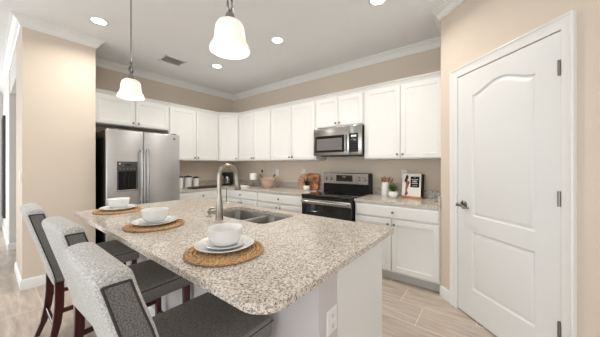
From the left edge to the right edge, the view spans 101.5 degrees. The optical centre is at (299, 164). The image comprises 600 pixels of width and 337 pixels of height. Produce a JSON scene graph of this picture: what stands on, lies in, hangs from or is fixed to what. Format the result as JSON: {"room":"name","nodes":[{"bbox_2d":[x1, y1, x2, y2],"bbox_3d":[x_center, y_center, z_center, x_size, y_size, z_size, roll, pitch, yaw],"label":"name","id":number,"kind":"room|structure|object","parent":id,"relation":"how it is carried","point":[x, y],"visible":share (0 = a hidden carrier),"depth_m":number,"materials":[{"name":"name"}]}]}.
{"room":"kitchen","nodes":[
{"label":"kitchen","id":0,"kind":"room"},
{"bbox_2d":[0,93,2,227],"bbox_3d":[-7.997,-0.120,3.105,0.120,2.910,5.400,0,0,38],"label":"wall","id":1,"kind":"structure","parent":0,"point":[1,95],"depth_m":5.17,"materials":[{"name":"white paint"}]},
{"bbox_2d":[3,51,15,242],"bbox_3d":[-5.008,-0.120,4.271,3.650,2.910,0.130,0,0,38],"label":"wall","id":2,"kind":"structure","parent":0,"point":[9,100],"depth_m":3.87,"materials":[{"name":"white paint"}]},
{"bbox_2d":[1,115,4,218],"bbox_3d":[-5.593,0.035,4.618,0.500,1.880,0.037,0,0,38],"label":"wall panel","id":3,"kind":"object","parent":2,"relation":"attached to","point":[3,116],"visible":1,"depth_m":4.46,"materials":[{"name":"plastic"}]},
{"bbox_2d":[2,223,15,250],"bbox_3d":[-4.620,1.280,5.623,2.364,0.110,2.768,0,0,38],"label":"baseboard","id":4,"kind":"structure","parent":2,"relation":"attached to","point":[10,246],"depth_m":3.87,"materials":[{"name":"white paint"}]},
{"bbox_2d":[16,27,95,279],"bbox_3d":[-3.095,-0.120,3.106,0.800,2.910,0.616,0,0,38],"label":"wall column","id":5,"kind":"structure","parent":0,"point":[56,76],"depth_m":2.83,"materials":[{"name":"paint"}]},
{"bbox_2d":[14,262,45,290],"bbox_3d":[-3.100,1.280,3.100,0.828,0.110,0.630,0,0,38],"label":"baseboard","id":6,"kind":"structure","parent":5,"relation":"attached to","point":[24,284],"depth_m":2.69,"materials":[{"name":"white paint"}]},
{"bbox_2d":[96,66,232,201],"bbox_3d":[-2.374,-0.120,4.606,0.100,2.910,2.638,0,0,38],"label":"wall","id":7,"kind":"structure","parent":0,"point":[106,79],"depth_m":4.69,"materials":[{"name":"paint"}]},
{"bbox_2d":[96,93,168,131],"bbox_3d":[-2.668,-0.790,3.834,0.380,0.420,1.055,0,0,38],"label":"upper cabinet","id":8,"kind":"object","parent":7,"relation":"attached to","point":[111,111],"visible":0.93,"depth_m":3.72,"materials":[{"name":"white paint"}]},
{"bbox_2d":[160,106,217,160],"bbox_3d":[-2.047,-0.538,4.634,0.380,0.923,0.968,0,0,38],"label":"upper cabinet","id":9,"kind":"object","parent":7,"relation":"attached to","point":[197,131],"visible":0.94,"depth_m":4.52,"materials":[{"name":"white paint"}]},
{"bbox_2d":[0,0,443,94],"bbox_3d":[-2.119,-1.615,0.696,12.600,0.080,8.900,0,0,38],"label":"ceiling","id":10,"kind":"structure","parent":0,"point":[317,35],"depth_m":2.87,"materials":[{"name":"paint"}]},
{"bbox_2d":[88,16,108,25],"bbox_3d":[-2.198,-1.571,2.680,0.176,0.006,0.176,0,0,38],"label":"recessed light","id":11,"kind":"object","parent":10,"relation":"in","point":[97,20],"visible":1,"depth_m":2.68,"materials":[{"name":"white paint"}]},
{"bbox_2d":[91,18,106,24],"bbox_3d":[-2.198,-1.573,2.680,0.135,0.002,0.135,0,0,-2],"label":"diffuser","id":12,"kind":"object","parent":11,"relation":"attached to","point":[99,21],"depth_m":2.68,"materials":[{"name":"white plastic"}]},
{"bbox_2d":[116,0,144,100],"bbox_3d":[-1.506,-1.088,2.183,0.208,0.974,0.208,0,0,38],"label":"pendant light","id":13,"kind":"object","parent":10,"relation":"hanging from","point":[130,88],"visible":1,"depth_m":2.17,"materials":[{"name":"white glass"}]},
{"bbox_2d":[157,55,186,66],"bbox_3d":[-1.922,-1.569,3.696,0.270,0.010,0.320,0,0,38],"label":"ceiling vent","id":14,"kind":"object","parent":10,"relation":"in","point":[166,58],"visible":1,"depth_m":3.69,"materials":[{"name":"grey metal"}]},
{"bbox_2d":[211,64,222,67],"bbox_3d":[-1.321,-1.571,3.898,0.176,0.006,0.176,0,0,38],"label":"recessed light","id":15,"kind":"object","parent":10,"relation":"in","point":[212,65],"visible":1,"depth_m":3.90,"materials":[{"name":"white paint"}]},
{"bbox_2d":[209,0,249,58],"bbox_3d":[-0.372,-1.090,1.302,0.208,0.970,0.208,0,0,38],"label":"pendant light","id":16,"kind":"object","parent":10,"relation":"hanging from","point":[228,42],"visible":1,"depth_m":1.27,"materials":[{"name":"white glass"}]},
{"bbox_2d":[270,36,283,43],"bbox_3d":[-0.285,-1.571,3.089,0.176,0.006,0.176,0,0,38],"label":"recessed light","id":17,"kind":"object","parent":10,"relation":"in","point":[277,40],"visible":1,"depth_m":3.09,"materials":[{"name":"white paint"}]},
{"bbox_2d":[272,38,282,42],"bbox_3d":[-0.285,-1.573,3.089,0.135,0.002,0.135,0,0,-2],"label":"diffuser","id":18,"kind":"object","parent":17,"relation":"attached to","point":[274,40],"depth_m":3.09,"materials":[{"name":"white plastic"}]},
{"bbox_2d":[368,0,386,5],"bbox_3d":[0.743,-1.571,2.335,0.176,0.006,0.176,0,0,38],"label":"recessed light","id":19,"kind":"object","parent":10,"relation":"in","point":[371,2],"visible":1,"depth_m":2.37,"materials":[{"name":"white paint"}]},
{"bbox_2d":[371,0,384,4],"bbox_3d":[0.743,-1.573,2.335,0.135,0.002,0.135,0,0,43],"label":"diffuser","id":20,"kind":"object","parent":19,"relation":"attached to","point":[373,2],"depth_m":2.37,"materials":[{"name":"white plastic"}]},
{"bbox_2d":[0,228,496,336],"bbox_3d":[-2.119,1.365,0.696,12.600,0.060,8.900,0,0,38],"label":"floor","id":21,"kind":"structure","parent":0,"point":[408,310],"depth_m":2.22,"materials":[{"name":"beige tile"}]},
{"bbox_2d":[20,203,138,336],"bbox_3d":[-1.753,0.815,1.981,0.460,1.041,0.656,0,0,38],"label":"bar stool","id":22,"kind":"object","parent":21,"relation":"on","point":[33,215],"visible":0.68,"depth_m":1.72,"materials":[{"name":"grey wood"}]},
{"bbox_2d":[42,216,191,336],"bbox_3d":[-1.093,0.815,1.522,0.460,1.041,0.656,0,0,35],"label":"bar stool","id":23,"kind":"object","parent":21,"relation":"on","point":[154,281],"visible":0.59,"depth_m":1.45,"materials":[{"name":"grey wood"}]},
{"bbox_2d":[96,128,179,264],"bbox_3d":[-2.412,0.429,3.604,0.929,1.788,0.899,0,0,38],"label":"refrigerator","id":24,"kind":"object","parent":21,"relation":"on","point":[143,167],"visible":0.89,"depth_m":3.26,"materials":[{"name":"silver metal"}]},
{"bbox_2d":[96,130,104,243],"bbox_3d":[-2.459,0.438,3.640,0.810,1.755,0.895,0,0,38],"label":"panel","id":25,"kind":"object","parent":24,"relation":"attached to","point":[100,136],"depth_m":3.17,"materials":[{"name":"black metal"}]},
{"bbox_2d":[63,242,272,336],"bbox_3d":[-0.506,0.815,1.030,0.460,1.041,0.656,0,0,38],"label":"bar stool","id":26,"kind":"object","parent":21,"relation":"on","point":[110,294],"visible":0.94,"depth_m":0.81,"materials":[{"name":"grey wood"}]},
{"bbox_2d":[180,189,225,201],"bbox_3d":[-1.955,0.893,4.515,0.669,0.884,1.003,0,0,38],"label":"base cabinet","id":27,"kind":"object","parent":21,"relation":"on","point":[206,194],"visible":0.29,"depth_m":4.35,"materials":[{"name":"white paint"}]},
{"bbox_2d":[227,189,257,206],"bbox_3d":[-0.886,0.893,4.688,0.868,0.884,0.679,0,0,38],"label":"base cabinet","id":28,"kind":"object","parent":21,"relation":"on","point":[244,197],"visible":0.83,"depth_m":4.41,"materials":[{"name":"white paint"}]},
{"bbox_2d":[126,241,381,336],"bbox_3d":[-0.596,0.893,2.058,2.374,0.884,0.832,0,0,38],"label":"kitchen island","id":29,"kind":"object","parent":21,"relation":"on","point":[356,289],"visible":0.1,"depth_m":1.29,"materials":[{"name":"paint"}]},
{"bbox_2d":[74,198,393,314],"bbox_3d":[-0.705,0.436,1.923,2.457,0.030,1.198,0,0,38],"label":"island countertop","id":30,"kind":"structure","parent":29,"relation":"on","point":[300,252],"depth_m":1.27,"materials":[{"name":"stone"}]},
{"bbox_2d":[92,206,142,214],"bbox_3d":[-1.661,0.413,2.247,0.372,0.016,0.372,0,0,29],"label":"placemat","id":31,"kind":"object","parent":30,"relation":"on","point":[137,208],"visible":0.58,"depth_m":2.15,"materials":[{"name":"wicker"}]},
{"bbox_2d":[99,204,136,210],"bbox_3d":[-1.661,0.393,2.246,0.284,0.024,0.284,0,0,38],"label":"dinner plate","id":32,"kind":"object","parent":31,"relation":"on","point":[132,205],"visible":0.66,"depth_m":2.19,"materials":[{"name":"white ceramic"}]},
{"bbox_2d":[106,205,130,208],"bbox_3d":[-1.661,0.389,2.246,0.192,0.016,0.192,0,0,38],"label":"salad plate","id":33,"kind":"object","parent":32,"relation":"on","point":[128,205],"visible":0.57,"depth_m":2.20,"materials":[{"name":"white ceramic"}]},
{"bbox_2d":[107,197,129,207],"bbox_3d":[-1.661,0.347,2.246,0.174,0.082,0.174,0,0,38],"label":"soup bowl","id":34,"kind":"object","parent":33,"relation":"on","point":[120,202],"visible":0.95,"depth_m":2.20,"materials":[{"name":"white ceramic"}]},
{"bbox_2d":[122,218,184,231],"bbox_3d":[-1.008,0.413,1.705,0.372,0.016,0.372,0,0,29],"label":"placemat","id":35,"kind":"object","parent":30,"relation":"on","point":[129,227],"visible":0.57,"depth_m":1.60,"materials":[{"name":"wicker"}]},
{"bbox_2d":[130,216,177,225],"bbox_3d":[-1.008,0.393,1.705,0.284,0.024,0.284,0,0,38],"label":"dinner plate","id":36,"kind":"object","parent":35,"relation":"on","point":[173,218],"visible":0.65,"depth_m":1.66,"materials":[{"name":"white ceramic"}]},
{"bbox_2d":[139,217,170,223],"bbox_3d":[-1.008,0.389,1.705,0.192,0.016,0.192,0,0,38],"label":"salad plate","id":37,"kind":"object","parent":36,"relation":"on","point":[167,218],"visible":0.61,"depth_m":1.66,"materials":[{"name":"white ceramic"}]},
{"bbox_2d":[140,207,168,221],"bbox_3d":[-1.008,0.347,1.705,0.174,0.082,0.174,0,0,38],"label":"soup bowl","id":38,"kind":"object","parent":37,"relation":"on","point":[154,214],"visible":1,"depth_m":1.65,"materials":[{"name":"white ceramic"}]},
{"bbox_2d":[207,208,214,216],"bbox_3d":[-0.732,0.385,2.012,0.042,0.072,0.072,0,0,38],"label":"soap dispenser","id":39,"kind":"object","parent":30,"relation":"on","point":[209,209],"visible":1,"depth_m":1.99,"materials":[{"name":"silver metal"}]},
{"bbox_2d":[183,240,263,266],"bbox_3d":[-0.363,0.413,1.192,0.372,0.016,0.372,0,0,29],"label":"placemat","id":40,"kind":"object","parent":30,"relation":"on","point":[191,255],"visible":0.53,"depth_m":1.09,"materials":[{"name":"wicker"}]},
{"bbox_2d":[194,235,253,253],"bbox_3d":[-0.370,0.393,1.212,0.284,0.024,0.284,0,0,38],"label":"dinner plate","id":41,"kind":"object","parent":40,"relation":"on","point":[249,241],"visible":0.55,"depth_m":1.17,"materials":[{"name":"white ceramic"}]},
{"bbox_2d":[204,238,244,249],"bbox_3d":[-0.370,0.389,1.212,0.192,0.016,0.192,0,0,38],"label":"salad plate","id":42,"kind":"object","parent":41,"relation":"on","point":[241,241],"visible":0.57,"depth_m":1.17,"materials":[{"name":"white ceramic"}]},
{"bbox_2d":[206,223,242,246],"bbox_3d":[-0.370,0.347,1.212,0.174,0.082,0.174,0,0,38],"label":"soup bowl","id":43,"kind":"object","parent":42,"relation":"on","point":[223,234],"visible":1,"depth_m":1.16,"materials":[{"name":"white ceramic"}]},
{"bbox_2d":[215,164,240,219],"bbox_3d":[-0.572,0.205,1.960,0.064,0.431,0.233,0,0,38],"label":"faucet","id":44,"kind":"object","parent":30,"relation":"on","point":[219,205],"visible":1,"depth_m":1.88,"materials":[{"name":"silver metal"}]},
{"bbox_2d":[214,210,285,223],"bbox_3d":[-0.448,0.546,2.115,0.778,0.194,0.400,0,0,38],"label":"sink","id":45,"kind":"object","parent":30,"relation":"in","point":[259,218],"visible":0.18,"depth_m":2.32,"materials":[{"name":"metal"}]},
{"bbox_2d":[214,210,266,219],"bbox_3d":[-0.577,0.547,2.215,0.452,0.190,0.400,0,0,38],"label":"basin","id":46,"kind":"object","parent":45,"relation":"in","point":[236,214],"depth_m":2.41,"materials":[{"name":"silver metal"}]},
{"bbox_2d":[248,215,285,223],"bbox_3d":[-0.263,0.532,1.970,0.308,0.160,0.400,0,0,38],"label":"basin","id":47,"kind":"object","parent":45,"relation":"in","point":[264,219],"depth_m":2.13,"materials":[{"name":"silver metal"}]},
{"bbox_2d":[326,303,336,336],"bbox_3d":[0.150,0.720,1.137,0.010,0.116,0.088,0,0,38],"label":"wall outlet","id":48,"kind":"object","parent":29,"relation":"attached to","point":[331,314],"visible":1,"depth_m":1.12,"materials":[{"name":"white plastic"}]},
{"bbox_2d":[331,321,334,330],"bbox_3d":[0.152,0.744,1.135,0.003,0.032,0.032,0,0,38],"label":"socket","id":49,"kind":"object","parent":48,"relation":"attached to","point":[332,322],"depth_m":1.13,"materials":[{"name":"grey plastic"}]},
{"bbox_2d":[258,192,301,213],"bbox_3d":[-0.142,0.893,4.110,1.012,0.884,0.679,0,0,38],"label":"base cabinet","id":50,"kind":"object","parent":21,"relation":"on","point":[283,202],"visible":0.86,"depth_m":3.85,"materials":[{"name":"white paint"}]},
{"bbox_2d":[180,183,322,195],"bbox_3d":[-1.037,0.436,4.189,2.521,0.030,1.654,0,0,38],"label":"countertop","id":51,"kind":"structure","parent":50,"relation":"on","point":[280,190],"depth_m":4.21,"materials":[{"name":"stone"}]},
{"bbox_2d":[180,176,183,188],"bbox_3d":[-2.172,0.306,4.409,0.138,0.229,0.138,0,0,38],"label":"canister","id":52,"kind":"object","parent":51,"relation":"on","point":[181,177],"visible":0.38,"depth_m":4.37,"materials":[{"name":"white ceramic"}]},
{"bbox_2d":[184,175,191,187],"bbox_3d":[-2.078,0.306,4.546,0.130,0.229,0.130,0,0,38],"label":"canister","id":53,"kind":"object","parent":51,"relation":"on","point":[187,179],"visible":0.88,"depth_m":4.50,"materials":[{"name":"white ceramic"}]},
{"bbox_2d":[193,176,198,186],"bbox_3d":[-1.983,0.317,4.668,0.106,0.209,0.106,0,0,38],"label":"canister","id":54,"kind":"object","parent":51,"relation":"on","point":[195,179],"visible":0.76,"depth_m":4.63,"materials":[{"name":"white ceramic"}]},
{"bbox_2d":[187,185,216,188],"bbox_3d":[-1.771,0.410,4.567,0.260,0.022,0.580,0,0,38],"label":"serving board","id":55,"kind":"object","parent":51,"relation":"on","point":[209,186],"visible":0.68,"depth_m":4.47,"materials":[{"name":"brown wood"}]},
{"bbox_2d":[222,172,232,185],"bbox_3d":[-1.511,0.286,5.101,0.180,0.270,0.242,0,0,-2],"label":"coffee maker","id":56,"kind":"object","parent":51,"relation":"on","point":[228,176],"visible":1,"depth_m":5.03,"materials":[{"name":"black plastic"}]},
{"bbox_2d":[260,177,275,187],"bbox_3d":[-0.583,0.327,4.466,0.292,0.188,0.292,0,0,38],"label":"salad bowl","id":57,"kind":"object","parent":51,"relation":"on","point":[267,182],"visible":0.97,"depth_m":4.37,"materials":[{"name":"brown wood"}]},
{"bbox_2d":[298,173,306,188],"bbox_3d":[0.082,0.284,4.319,0.280,0.277,0.070,0,0,38],"label":"cutting board","id":58,"kind":"object","parent":51,"relation":"on","point":[302,177],"visible":0.62,"depth_m":4.34,"materials":[{"name":"brown wood"}]},
{"bbox_2d":[302,179,309,189],"bbox_3d":[0.113,0.312,4.109,0.191,0.218,0.191,0,0,5],"label":"potted succulent","id":59,"kind":"object","parent":51,"relation":"on","point":[306,186],"visible":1,"depth_m":4.07,"materials":[{"name":"white ceramic"}]},
{"bbox_2d":[303,185,309,189],"bbox_3d":[0.112,0.381,4.105,0.116,0.080,0.116,0,0,38],"label":"pot","id":60,"kind":"object","parent":59,"relation":"attached to","point":[306,187],"depth_m":4.06,"materials":[{"name":"white ceramic"}]},
{"bbox_2d":[306,173,319,189],"bbox_3d":[0.212,0.282,4.177,0.260,0.282,0.072,0,0,38],"label":"cutting board","id":61,"kind":"object","parent":51,"relation":"on","point":[313,178],"visible":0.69,"depth_m":4.15,"materials":[{"name":"brown wood"}]},
{"bbox_3d":[-0.920,0.355,4.830,0.242,0.131,0.242,0,0,38],"label":"cake stand","id":62,"kind":"object","parent":51,"relation":"on","visible":0},
{"bbox_2d":[250,173,256,179],"bbox_3d":[-0.920,0.225,4.830,0.146,0.130,0.146,0,0,38],"label":"pillar candle","id":63,"kind":"object","parent":62,"relation":"on","point":[253,176],"visible":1,"depth_m":4.77,"materials":[{"name":"white wax"}]},
{"bbox_2d":[301,172,372,221],"bbox_3d":[0.523,0.712,3.508,0.770,1.186,0.768,0,0,38],"label":"range","id":64,"kind":"object","parent":21,"relation":"on","point":[336,201],"visible":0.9,"depth_m":3.42,"materials":[{"name":"black metal"}]},
{"bbox_2d":[301,190,369,199],"bbox_3d":[0.510,0.420,3.491,0.770,0.021,0.620,0,0,38],"label":"cooktop","id":65,"kind":"object","parent":64,"relation":"in","point":[325,194],"depth_m":3.41,"materials":[{"name":"black glass"}]},
{"bbox_2d":[355,201,440,291],"bbox_3d":[1.247,0.893,3.031,0.946,0.884,0.679,0,0,38],"label":"base cabinet","id":66,"kind":"object","parent":21,"relation":"on","point":[411,254],"visible":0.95,"depth_m":2.69,"materials":[{"name":"white paint"}]},
{"bbox_2d":[354,194,440,208],"bbox_3d":[1.254,0.436,3.042,0.949,0.030,0.654,0,0,38],"label":"countertop","id":67,"kind":"structure","parent":66,"relation":"on","point":[373,198],"depth_m":2.91,"materials":[{"name":"stone"}]},
{"bbox_2d":[381,182,389,195],"bbox_3d":[1.174,0.329,3.362,0.108,0.185,0.108,0,0,38],"label":"utensil crock","id":68,"kind":"object","parent":67,"relation":"on","point":[384,185],"visible":0.88,"depth_m":3.32,"materials":[{"name":"white ceramic"}]},
{"bbox_2d":[387,183,400,197],"bbox_3d":[1.194,0.317,3.141,0.182,0.208,0.180,0,0,38],"label":"potted succulent","id":69,"kind":"object","parent":67,"relation":"on","point":[392,194],"visible":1,"depth_m":3.11,"materials":[{"name":"white ceramic"}]},
{"bbox_2d":[388,191,397,197],"bbox_3d":[1.194,0.379,3.143,0.116,0.085,0.116,0,0,38],"label":"pot","id":70,"kind":"object","parent":69,"relation":"attached to","point":[392,194],"depth_m":3.10,"materials":[{"name":"white ceramic"}]},
{"bbox_2d":[401,175,424,198],"bbox_3d":[1.445,0.273,3.141,0.255,0.297,0.125,0,0,44],"label":"book stand","id":71,"kind":"object","parent":67,"relation":"on","point":[402,196],"visible":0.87,"depth_m":3.08,"materials":[{"name":"brown wood"}]},
{"bbox_2d":[402,173,422,196],"bbox_3d":[1.438,0.260,3.141,0.236,0.301,0.091,0,0,44],"label":"cookbook","id":72,"kind":"object","parent":71,"relation":"on","point":[412,184],"visible":0.98,"depth_m":3.11,"materials":[{"name":"white paper"}]},
{"bbox_2d":[434,193,440,201],"bbox_3d":[1.588,0.373,2.818,0.072,0.096,0.072,0,0,38],"label":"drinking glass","id":73,"kind":"object","parent":67,"relation":"on","point":[436,194],"visible":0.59,"depth_m":2.80,"materials":[{"name":"clear glass"}]},
{"bbox_2d":[233,47,440,193],"bbox_3d":[0.184,-0.120,4.353,4.450,2.910,0.100,0,0,38],"label":"wall","id":74,"kind":"structure","parent":0,"point":[429,61],"depth_m":3.81,"materials":[{"name":"paint"}]},
{"bbox_2d":[218,115,243,161],"bbox_3d":[-1.468,-0.538,5.183,0.620,0.923,0.613,0,0,38],"label":"upper cabinet","id":75,"kind":"object","parent":74,"relation":"attached to","point":[227,125],"visible":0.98,"depth_m":4.94,"materials":[{"name":"white paint"}]},
{"bbox_2d":[0,0,464,100],"bbox_3d":[-0.535,-1.526,2.735,12.360,0.098,3.336,0,0,38],"label":"crown molding","id":76,"kind":"structure","parent":74,"relation":"attached to","point":[17,21],"depth_m":3.41,"materials":[{"name":"white paint"}]},
{"bbox_2d":[183,179,323,189],"bbox_3d":[-1.037,0.371,4.189,2.521,0.100,1.654,0,0,38],"label":"backsplash","id":77,"kind":"structure","parent":74,"relation":"attached to","point":[207,182],"depth_m":4.94,"materials":[{"name":"stone"}]},
{"bbox_2d":[238,110,270,160],"bbox_3d":[-0.797,-0.538,4.809,0.916,0.923,0.380,0,0,38],"label":"upper cabinet","id":78,"kind":"object","parent":74,"relation":"attached to","point":[254,129],"visible":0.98,"depth_m":4.65,"materials":[{"name":"white paint"}]},
{"bbox_2d":[271,101,326,160],"bbox_3d":[-0.049,-0.538,4.228,0.976,0.923,0.380,0,0,38],"label":"upper cabinet","id":79,"kind":"object","parent":74,"relation":"attached to","point":[292,127],"visible":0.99,"depth_m":4.07,"materials":[{"name":"white paint"}]},
{"bbox_2d":[96,71,440,115],"bbox_3d":[-0.628,-1.028,3.056,3.938,0.056,2.324,0,0,38],"label":"crown molding","id":80,"kind":"structure","parent":79,"relation":"attached to","point":[438,73],"depth_m":3.67,"materials":[{"name":"white paint"}]},
{"bbox_2d":[316,92,363,128],"bbox_3d":[0.649,-0.777,3.686,0.786,0.445,0.380,0,0,38],"label":"upper cabinet","id":81,"kind":"object","parent":74,"relation":"attached to","point":[346,110],"visible":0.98,"depth_m":3.53,"materials":[{"name":"white paint"}]},
{"bbox_2d":[314,124,363,156],"bbox_3d":[0.626,-0.335,3.649,0.776,0.420,0.462,0,0,38],"label":"microwave","id":82,"kind":"object","parent":81,"relation":"attached to","point":[342,141],"visible":0.98,"depth_m":3.47,"materials":[{"name":"silver metal"}]},
{"bbox_2d":[364,77,440,159],"bbox_3d":[1.337,-0.538,3.152,0.952,0.923,0.380,0,0,38],"label":"upper cabinet","id":83,"kind":"object","parent":74,"relation":"attached to","point":[403,121],"visible":0.98,"depth_m":3.00,"materials":[{"name":"white paint"}]},
{"bbox_2d":[373,187,440,205],"bbox_3d":[1.256,0.371,3.044,0.949,0.100,0.649,0,0,38],"label":"backsplash","id":84,"kind":"structure","parent":74,"relation":"attached to","point":[376,190],"depth_m":3.14,"materials":[{"name":"stone"}]},
{"bbox_2d":[441,0,599,336],"bbox_3d":[1.623,-0.120,1.890,0.440,2.910,2.262,0,0,4],"label":"wall","id":85,"kind":"structure","parent":0,"point":[473,29],"depth_m":1.40,"materials":[{"name":"paint"}]},
{"bbox_2d":[440,285,449,302],"bbox_3d":[1.445,1.280,2.433,0.014,0.110,0.155,0,0,-6],"label":"baseboard","id":86,"kind":"structure","parent":85,"relation":"attached to","point":[444,293],"depth_m":2.43,"materials":[{"name":"white paint"}]},
{"bbox_2d":[456,31,560,336],"bbox_3d":[1.502,0.258,1.871,0.110,2.131,0.818,0,0,-7],"label":"door","id":87,"kind":"structure","parent":85,"relation":"in","point":[509,203],"depth_m":1.77,"materials":[{"name":"paint"}]},
{"bbox_2d":[450,9,576,336],"bbox_3d":[1.567,0.224,1.883,0.147,2.222,0.964,0,0,-7],"label":"door frame","id":88,"kind":"structure","parent":85,"relation":"attached to","point":[566,23],"depth_m":1.45,"materials":[{"name":"white paint"}]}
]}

